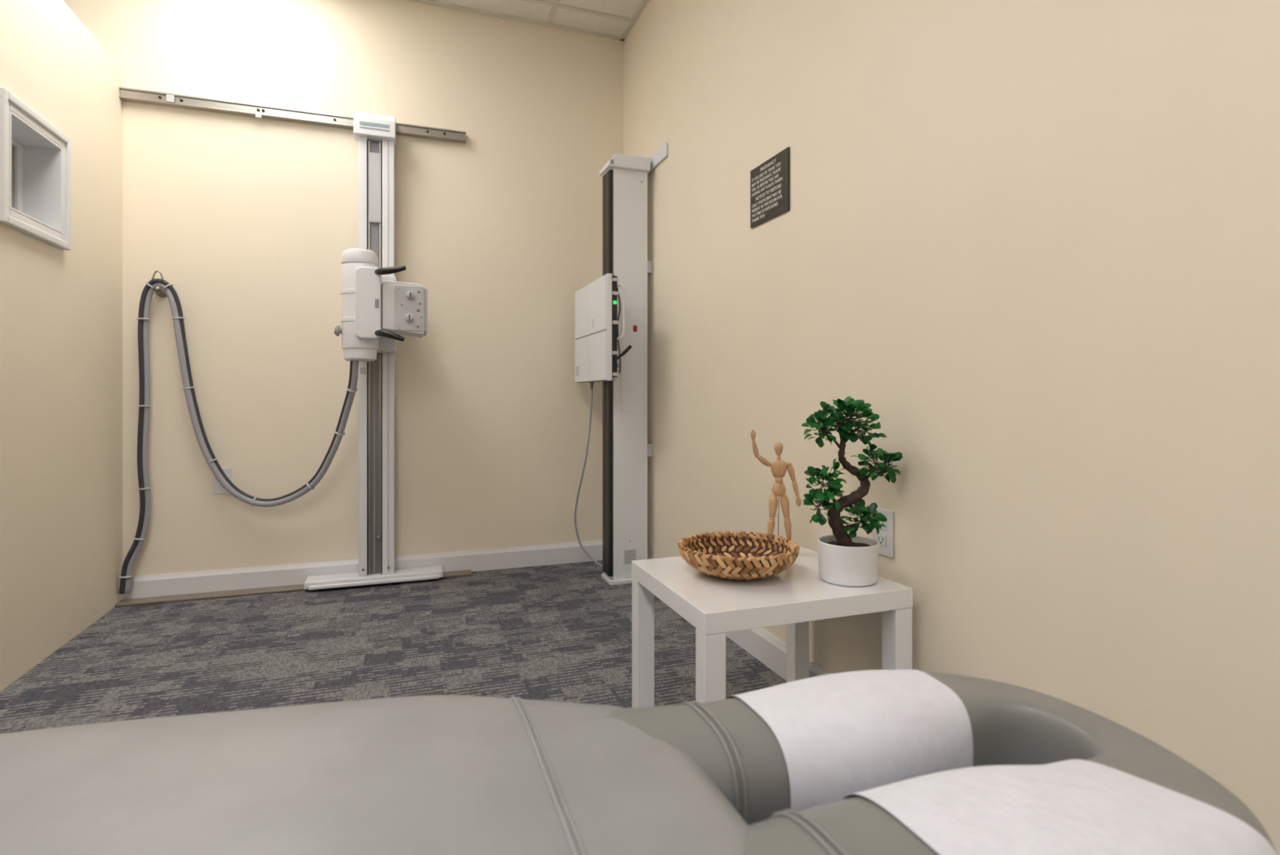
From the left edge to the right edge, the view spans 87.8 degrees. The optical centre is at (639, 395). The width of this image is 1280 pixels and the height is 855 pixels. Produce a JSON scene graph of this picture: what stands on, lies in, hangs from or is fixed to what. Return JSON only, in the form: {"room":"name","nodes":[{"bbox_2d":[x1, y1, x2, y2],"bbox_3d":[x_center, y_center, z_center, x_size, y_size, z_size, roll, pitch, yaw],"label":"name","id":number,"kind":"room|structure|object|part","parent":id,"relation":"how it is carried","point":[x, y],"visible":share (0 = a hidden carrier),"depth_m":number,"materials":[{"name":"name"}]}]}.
{"room":"radiology room","nodes":[
{"label":"radiology room","id":0,"kind":"room"},
{"bbox_2d":[0,0,122,691],"bbox_3d":[-1.945,-0.260,1.850,0.120,2.320,2.194,0,0,-20],"label":"wall","id":1,"kind":"structure","parent":0,"point":[61,310],"depth_m":2.37,"materials":[{"name":"beige paint"}]},
{"bbox_2d":[0,87,71,250],"bbox_3d":[-1.993,-0.724,2.196,0.024,0.403,0.432,0,0,-20],"label":"window frame","id":2,"kind":"structure","parent":1,"relation":"attached to","point":[6,95],"depth_m":2.15,"materials":[{"name":"white paint"}]},
{"bbox_2d":[9,110,62,233],"bbox_3d":[-2.053,-0.724,2.174,0.136,0.302,0.331,0,0,-20],"label":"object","id":3,"kind":"object","parent":1,"relation":"attached to","point":[42,157],"visible":0.7,"depth_m":2.32,"materials":[{"name":"white paint"}]},
{"bbox_2d":[11,137,22,212],"bbox_3d":[-2.098,-0.724,2.158,0.020,0.287,0.316,0,0,-20],"label":"window","id":4,"kind":"structure","parent":3,"relation":"attached to","point":[18,147],"depth_m":2.28,"materials":[{"name":"white paint"}]},
{"bbox_3d":[-2.098,-0.724,2.150,0.005,0.253,0.267,0,0,-20],"label":"lead glass pane","id":5,"kind":"part","parent":4,"relation":"part of","materials":[{"name":"glass"}]},
{"bbox_2d":[62,0,623,576],"bbox_3d":[-2.158,-0.535,2.993,4.555,2.870,0.100,0,0,-20],"label":"wall","id":6,"kind":"structure","parent":0,"point":[251,221],"depth_m":3.20,"materials":[{"name":"beige paint"}]},
{"bbox_2d":[213,467,231,493],"bbox_3d":[-1.899,0.390,3.026,0.074,0.118,0.010,0,0,-20],"label":"wall outlet","id":7,"kind":"object","parent":6,"relation":"attached to","point":[218,488],"visible":0.38,"depth_m":3.02,"materials":[{"name":"white paint"}]},
{"bbox_2d":[217,482,224,488],"bbox_3d":[-1.898,0.410,3.023,0.034,0.028,0.003,0,0,-20],"label":"receptacle","id":8,"kind":"object","parent":7,"relation":"attached to","point":[220,486],"depth_m":3.02,"materials":[{"name":"white plastic"}]},
{"bbox_2d":[119,86,466,143],"bbox_3d":[-1.567,-1.300,3.127,1.452,0.060,0.043,0,0,-20],"label":"rail","id":9,"kind":"object","parent":6,"relation":"attached to","point":[131,95],"visible":1,"depth_m":3.06,"materials":[{"name":"metal"}]},
{"bbox_2d":[121,540,602,599],"bbox_3d":[-1.180,0.847,3.282,2.286,0.105,0.014,0,0,-20],"label":"baseboard","id":10,"kind":"structure","parent":6,"relation":"attached to","point":[193,582],"depth_m":3.17,"materials":[{"name":"white paint"}]},
{"bbox_2d":[0,560,786,733],"bbox_3d":[-1.147,0.950,0.171,4.555,0.100,6.095,0,0,-20],"label":"floor","id":11,"kind":"structure","parent":0,"point":[562,633],"depth_m":2.32,"materials":[{"name":"carpet"}]},
{"bbox_2d":[115,569,471,606],"bbox_3d":[-1.545,0.893,3.103,1.477,0.012,0.074,0,0,-20],"label":"rail","id":12,"kind":"object","parent":11,"relation":"on","point":[178,597],"visible":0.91,"depth_m":2.97,"materials":[{"name":"silver metal"}]},
{"bbox_2d":[304,111,443,590],"bbox_3d":[-1.197,-0.224,3.002,0.610,2.222,0.496,0,0,-20],"label":"machine","id":13,"kind":"object","parent":11,"relation":"on","point":[377,308],"visible":1,"depth_m":3.13,"materials":[{"name":"white metal"}]},
{"bbox_2d":[119,270,359,594],"bbox_3d":[-1.733,0.155,2.961,1.013,1.394,0.203,0,0,-3],"label":"cable bundle","id":14,"kind":"object","parent":13,"relation":"attached to","point":[162,288],"visible":1,"depth_m":2.91,"materials":[{"name":"grey"}]},
{"bbox_3d":[-1.295,-0.278,2.867,0.045,0.047,0.047,0,0,-20],"label":"knob","id":15,"kind":"part","parent":13,"relation":"part of","materials":[{"name":"grey plastic"}]},
{"bbox_3d":[-1.303,-0.115,3.128,0.025,0.030,0.003,0,0,-20],"label":"column screw plate","id":16,"kind":"part","parent":13,"relation":"part of","materials":[{"name":"grey plastic"}]},
{"bbox_3d":[-1.167,-0.393,2.859,0.102,0.304,0.080,0,0,-20],"label":"yoke plate","id":17,"kind":"part","parent":13,"relation":"part of","materials":[{"name":"white plastic"}]},
{"bbox_3d":[-1.262,0.869,3.183,0.610,0.034,0.113,0,0,-20],"label":"plate","id":18,"kind":"part","parent":13,"relation":"part of","materials":[{"name":"white metal"}]},
{"bbox_2d":[374,298,378,307],"bbox_3d":[-1.120,-0.391,2.832,0.016,0.038,0.005,0,0,-20],"label":"switch","id":19,"kind":"object","parent":13,"relation":"attached to","point":[376,300],"depth_m":2.83,"materials":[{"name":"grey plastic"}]},
{"bbox_3d":[-1.064,-0.253,2.818,0.132,0.051,0.039,0,0,11],"label":"handle","id":20,"kind":"part","parent":13,"relation":"part of","materials":[{"name":"black plastic"}]},
{"bbox_3d":[-1.061,-0.529,2.818,0.137,0.038,0.040,0,0,9],"label":"handle","id":21,"kind":"part","parent":13,"relation":"part of","materials":[{"name":"black plastic"}]},
{"bbox_3d":[-1.003,-0.378,2.889,0.118,0.195,0.005,0,0,-20],"label":"collimator panel","id":22,"kind":"part","parent":13,"relation":"part of","materials":[{"name":"grey plastic"}]},
{"bbox_2d":[573,142,667,585],"bbox_3d":[-0.110,-0.133,3.242,0.329,2.064,0.591,0,0,-20],"label":"stand","id":23,"kind":"object","parent":11,"relation":"on","point":[611,311],"visible":0.98,"depth_m":3.19,"materials":[{"name":"white metal"}]},
{"bbox_3d":[-0.137,-0.302,2.954,0.022,0.475,0.016,0,0,-20],"label":"detector frame","id":24,"kind":"part","parent":23,"relation":"part of","materials":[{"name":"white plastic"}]},
{"bbox_3d":[-0.087,-0.370,2.970,0.043,0.252,0.015,0,0,7],"label":"grab handle","id":25,"kind":"part","parent":23,"relation":"part of","materials":[{"name":"white plastic"}]},
{"bbox_3d":[-0.073,-0.190,2.968,0.078,0.070,0.017,0,0,12],"label":"brake lever","id":26,"kind":"part","parent":23,"relation":"part of","materials":[{"name":"black plastic"}]},
{"bbox_2d":[625,551,635,562],"bbox_3d":[-0.048,0.775,3.188,0.050,0.050,0.001,0,0,-20],"label":"vent","id":27,"kind":"object","parent":23,"relation":"attached to","point":[629,555],"depth_m":3.19,"materials":[{"name":"grey plastic"}]},
{"bbox_3d":[-0.038,-0.170,3.192,0.110,0.500,0.004,0,0,-20],"label":"access plate","id":28,"kind":"part","parent":23,"relation":"part of","materials":[{"name":"white metal"}]},
{"bbox_2d":[0,669,1277,854],"bbox_3d":[-0.463,0.595,0.312,1.938,0.610,0.739,0,0,-20],"label":"table","id":29,"kind":"object","parent":11,"relation":"on","point":[873,762],"visible":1,"depth_m":0.52,"materials":[{"name":"grey leather"}]},
{"bbox_2d":[0,694,748,854],"bbox_3d":[-0.648,0.350,0.246,1.546,0.100,0.734,0,0,-20],"label":"cushion","id":30,"kind":"object","parent":29,"relation":"on","point":[430,774],"depth_m":0.52,"materials":[{"name":"grey leather"}]},
{"bbox_2d":[604,671,1276,854],"bbox_3d":[0.218,0.348,0.559,0.488,0.113,0.415,0,0,-20],"label":"cushion","id":31,"kind":"object","parent":29,"relation":"on","point":[844,762],"depth_m":0.54,"materials":[{"name":"grey leather"}]},
{"bbox_2d":[631,545,912,707],"bbox_3d":[0.307,0.675,1.680,0.534,0.450,0.467,0,0,-20],"label":"side table","id":32,"kind":"object","parent":11,"relation":"on","point":[796,596],"visible":0.59,"depth_m":1.54,"materials":[{"name":"white paint"}]},
{"bbox_2d":[677,530,799,580],"bbox_3d":[0.247,0.410,1.682,0.304,0.077,0.305,0,0,-27],"label":"woven bowl","id":33,"kind":"object","parent":32,"relation":"on","point":[740,556],"visible":1,"depth_m":1.66,"materials":[{"name":"brown wicker"}]},
{"bbox_2d":[750,429,800,538],"bbox_3d":[0.382,0.274,1.894,0.135,0.352,0.084,0,0,-20],"label":"mannequin","id":34,"kind":"object","parent":32,"relation":"on","point":[779,468],"visible":0.85,"depth_m":1.89},
{"bbox_3d":[0.397,0.360,1.904,0.003,0.160,0.007,0,0,0],"label":"support rod","id":35,"kind":"part","parent":34,"relation":"part of","materials":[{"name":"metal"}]},
{"bbox_2d":[817,534,879,586],"bbox_3d":[0.508,0.402,1.623,0.142,0.095,0.142,0,0,-20],"label":"ceramic pot","id":36,"kind":"object","parent":32,"relation":"on","point":[843,560],"depth_m":1.57,"materials":[{"name":"white ceramic"}]},
{"bbox_2d":[801,395,902,586],"bbox_3d":[0.511,0.226,1.622,0.238,0.447,0.146,0,0,-4],"label":"bonsai","id":37,"kind":"object","parent":32,"relation":"on","point":[845,559],"visible":1,"depth_m":1.60,"materials":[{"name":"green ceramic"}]},
{"bbox_2d":[431,0,643,36],"bbox_3d":[-1.147,-2.020,0.171,4.555,0.100,6.095,0,0,-20],"label":"ceiling","id":38,"kind":"structure","parent":0,"point":[519,8],"depth_m":3.40,"materials":[{"name":"tile"}]},
{"bbox_2d":[407,0,648,41],"bbox_3d":[-1.147,-1.964,0.171,4.355,0.012,5.895,0,0,-20],"label":"grid","id":39,"kind":"object","parent":38,"relation":"attached to","point":[555,5],"visible":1,"depth_m":3.43,"materials":[{"name":"beige paint"}]},
{"bbox_2d":[623,0,1279,854],"bbox_3d":[0.950,-0.535,0.922,0.100,2.870,5.895,0,0,-20],"label":"wall","id":40,"kind":"structure","parent":0,"point":[1039,240],"depth_m":1.35,"materials":[{"name":"beige paint"}]},
{"bbox_2d":[647,554,831,679],"bbox_3d":[0.896,0.847,0.903,0.014,0.105,5.892,0,0,-20],"label":"baseboard","id":41,"kind":"structure","parent":40,"relation":"attached to","point":[761,644],"depth_m":2.21,"materials":[{"name":"white paint"}]},
{"bbox_2d":[750,146,789,227],"bbox_3d":[0.429,-0.684,2.213,0.008,0.200,0.242,0,0,-20],"label":"warning sign","id":42,"kind":"object","parent":40,"relation":"attached to","point":[770,180],"visible":1,"depth_m":2.20,"materials":[{"name":"black"}]},
{"bbox_2d":[872,506,893,557],"bbox_3d":[0.616,0.347,1.690,0.010,0.118,0.074,0,0,-20],"label":"wall outlet","id":43,"kind":"object","parent":40,"relation":"attached to","point":[885,537],"visible":0.56,"depth_m":1.67,"materials":[{"name":"white paint"}]},
{"bbox_2d":[876,533,886,546],"bbox_3d":[0.613,0.367,1.688,0.003,0.028,0.034,0,0,-20],"label":"receptacle","id":44,"kind":"object","parent":43,"relation":"attached to","point":[882,537],"depth_m":1.68,"materials":[{"name":"white plastic"}]},
{"bbox_2d":[879,520,886,530],"bbox_3d":[0.613,0.327,1.688,0.003,0.028,0.034,0,0,-20],"label":"receptacle","id":45,"kind":"object","parent":43,"relation":"attached to","point":[882,528],"depth_m":1.68,"materials":[{"name":"white plastic"}]}
]}

